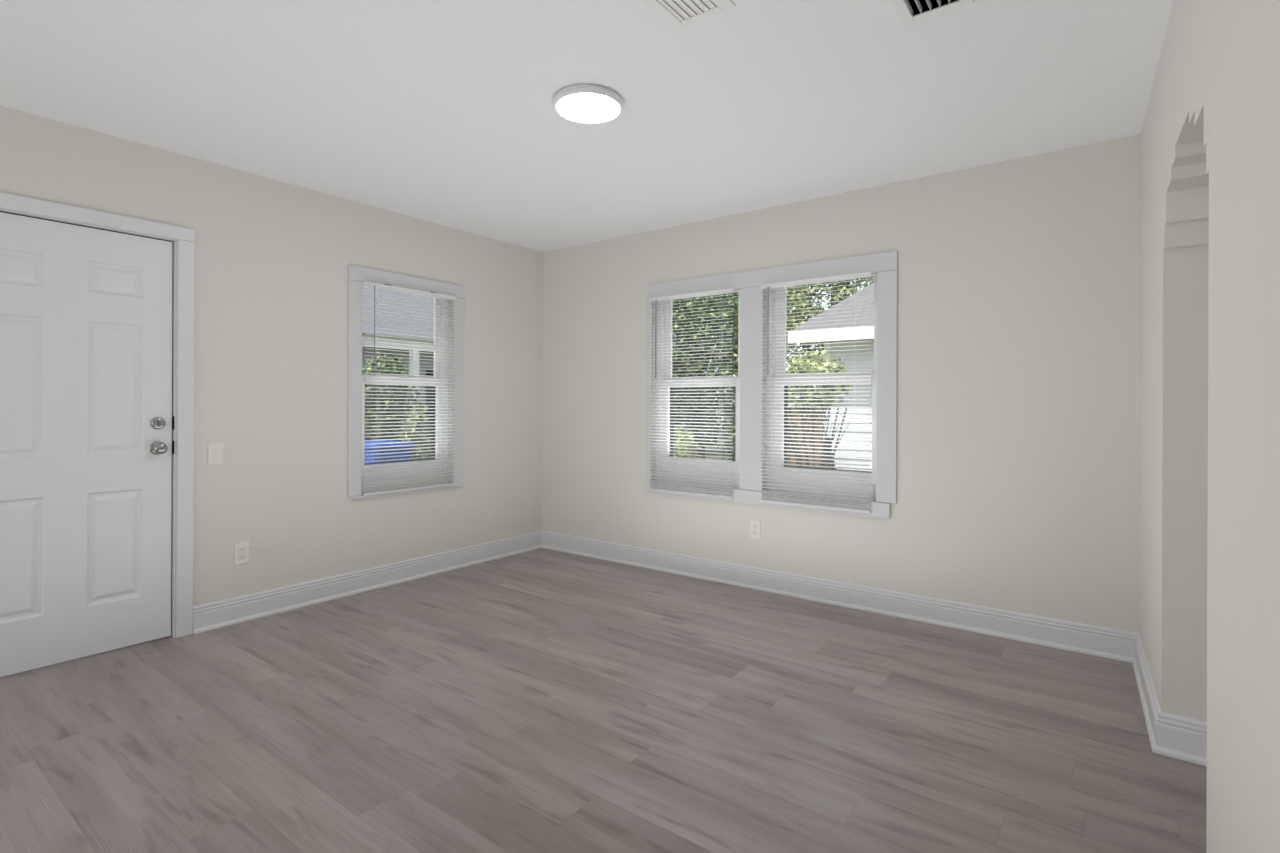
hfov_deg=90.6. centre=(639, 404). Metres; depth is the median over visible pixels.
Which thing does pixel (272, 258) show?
wall
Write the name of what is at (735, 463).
window
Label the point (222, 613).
baseboard
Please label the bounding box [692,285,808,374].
leafy tree
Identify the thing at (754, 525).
electrical outlet
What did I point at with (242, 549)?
socket
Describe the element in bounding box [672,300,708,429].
leafy tree
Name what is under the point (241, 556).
socket
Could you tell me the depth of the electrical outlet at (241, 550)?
3.43 m
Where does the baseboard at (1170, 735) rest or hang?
attached to the wall at (1209, 552)
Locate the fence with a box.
[788,405,822,467]
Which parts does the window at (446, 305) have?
screen frame, sash, sash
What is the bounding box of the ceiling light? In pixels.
[553,84,623,123]
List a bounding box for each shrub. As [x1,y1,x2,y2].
[365,395,430,456]
[397,403,430,459]
[674,426,703,457]
[717,404,735,459]
[732,387,809,461]
[786,350,852,468]
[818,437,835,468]
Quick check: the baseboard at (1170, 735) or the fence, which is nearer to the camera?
the baseboard at (1170, 735)
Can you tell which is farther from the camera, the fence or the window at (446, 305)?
the fence
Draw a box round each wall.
[0,105,542,605]
[542,134,1140,632]
[1139,0,1279,852]
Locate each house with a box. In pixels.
[362,286,433,459]
[788,283,873,470]
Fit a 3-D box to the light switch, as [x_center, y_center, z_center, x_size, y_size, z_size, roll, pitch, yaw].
[-2.230,0.258,3.330,0.010,0.115,0.071,0,0,37]
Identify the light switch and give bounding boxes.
[208,442,222,464]
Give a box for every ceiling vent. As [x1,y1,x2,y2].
[639,0,735,31]
[890,0,973,25]
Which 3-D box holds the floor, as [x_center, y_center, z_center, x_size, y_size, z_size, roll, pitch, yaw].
[-0.101,1.431,0.847,6.800,0.500,6.600,0,0,37]
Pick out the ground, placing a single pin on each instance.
(716, 451)
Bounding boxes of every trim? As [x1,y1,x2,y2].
[0,192,193,637]
[347,265,464,499]
[645,251,897,518]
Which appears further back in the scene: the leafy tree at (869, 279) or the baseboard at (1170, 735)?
the leafy tree at (869, 279)
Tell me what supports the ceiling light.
in the ceiling
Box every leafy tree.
[362,351,419,440]
[672,292,737,457]
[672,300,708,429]
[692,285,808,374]
[786,275,873,387]
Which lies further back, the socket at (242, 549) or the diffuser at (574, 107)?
the socket at (242, 549)
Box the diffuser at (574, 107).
[556,93,619,122]
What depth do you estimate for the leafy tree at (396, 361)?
10.47 m
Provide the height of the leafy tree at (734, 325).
4.936 m
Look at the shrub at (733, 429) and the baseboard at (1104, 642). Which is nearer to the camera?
the baseboard at (1104, 642)
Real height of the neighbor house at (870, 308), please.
5.368 m
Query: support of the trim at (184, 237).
attached to the wall at (272, 258)
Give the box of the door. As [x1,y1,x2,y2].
[0,208,176,676]
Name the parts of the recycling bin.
lid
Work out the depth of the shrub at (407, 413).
9.56 m
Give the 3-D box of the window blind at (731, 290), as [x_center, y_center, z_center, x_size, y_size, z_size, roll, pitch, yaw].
[0.339,-0.072,4.340,0.670,1.378,0.046,0,0,37]
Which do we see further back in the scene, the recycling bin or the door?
the recycling bin
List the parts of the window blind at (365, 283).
ladder cord, rail, ladder cord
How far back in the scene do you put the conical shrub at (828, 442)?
8.58 m
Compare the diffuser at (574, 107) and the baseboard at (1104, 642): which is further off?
the baseboard at (1104, 642)
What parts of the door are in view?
knob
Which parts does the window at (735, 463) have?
sash, sash, screen frame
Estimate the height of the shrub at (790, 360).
2.256 m
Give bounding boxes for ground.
[674,425,808,459]
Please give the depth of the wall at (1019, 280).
3.39 m
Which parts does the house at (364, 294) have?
porch post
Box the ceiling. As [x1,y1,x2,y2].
[0,0,1173,251]
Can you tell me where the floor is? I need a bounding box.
[0,548,1206,852]
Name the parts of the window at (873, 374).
sash, sash, screen frame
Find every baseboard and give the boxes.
[193,531,541,633]
[542,531,1137,662]
[1132,633,1206,765]
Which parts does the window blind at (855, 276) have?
ladder cord, rail, ladder cord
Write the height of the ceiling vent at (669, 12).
0.197 m
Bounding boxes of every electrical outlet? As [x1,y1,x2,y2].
[234,541,248,564]
[750,520,759,538]
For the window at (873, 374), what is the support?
in the wall at (1019, 280)
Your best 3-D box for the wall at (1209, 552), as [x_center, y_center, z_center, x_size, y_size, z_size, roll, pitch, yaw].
[0.611,-0.036,0.319,0.150,2.440,6.211,0,0,34]
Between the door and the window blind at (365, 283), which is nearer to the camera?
the door
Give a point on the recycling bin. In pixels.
(366, 442)
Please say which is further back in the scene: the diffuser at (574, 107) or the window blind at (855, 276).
the window blind at (855, 276)
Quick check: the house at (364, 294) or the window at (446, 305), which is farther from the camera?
the house at (364, 294)
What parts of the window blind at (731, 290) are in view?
ladder cord, rail, ladder cord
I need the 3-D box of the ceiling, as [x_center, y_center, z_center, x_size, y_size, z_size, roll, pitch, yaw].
[-0.091,-1.359,0.847,6.800,0.200,6.600,0,0,37]
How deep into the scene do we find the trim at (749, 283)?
4.04 m
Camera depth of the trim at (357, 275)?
4.03 m
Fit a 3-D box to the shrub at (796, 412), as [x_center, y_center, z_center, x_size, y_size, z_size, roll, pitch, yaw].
[1.780,0.645,8.543,1.059,1.993,0.735,0,0,37]
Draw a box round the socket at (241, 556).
[239,554,245,559]
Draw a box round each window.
[361,282,448,494]
[655,289,739,488]
[765,272,876,501]
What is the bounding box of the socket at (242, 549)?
[239,546,245,552]
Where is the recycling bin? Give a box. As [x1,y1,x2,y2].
[364,441,413,463]
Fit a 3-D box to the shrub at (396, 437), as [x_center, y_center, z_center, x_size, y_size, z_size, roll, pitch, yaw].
[-4.858,0.631,12.265,1.002,1.975,1.946,0,0,37]
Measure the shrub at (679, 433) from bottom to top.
1.278 m
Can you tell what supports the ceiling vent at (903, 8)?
in the ceiling
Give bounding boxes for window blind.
[363,281,455,495]
[649,288,734,498]
[760,272,872,513]

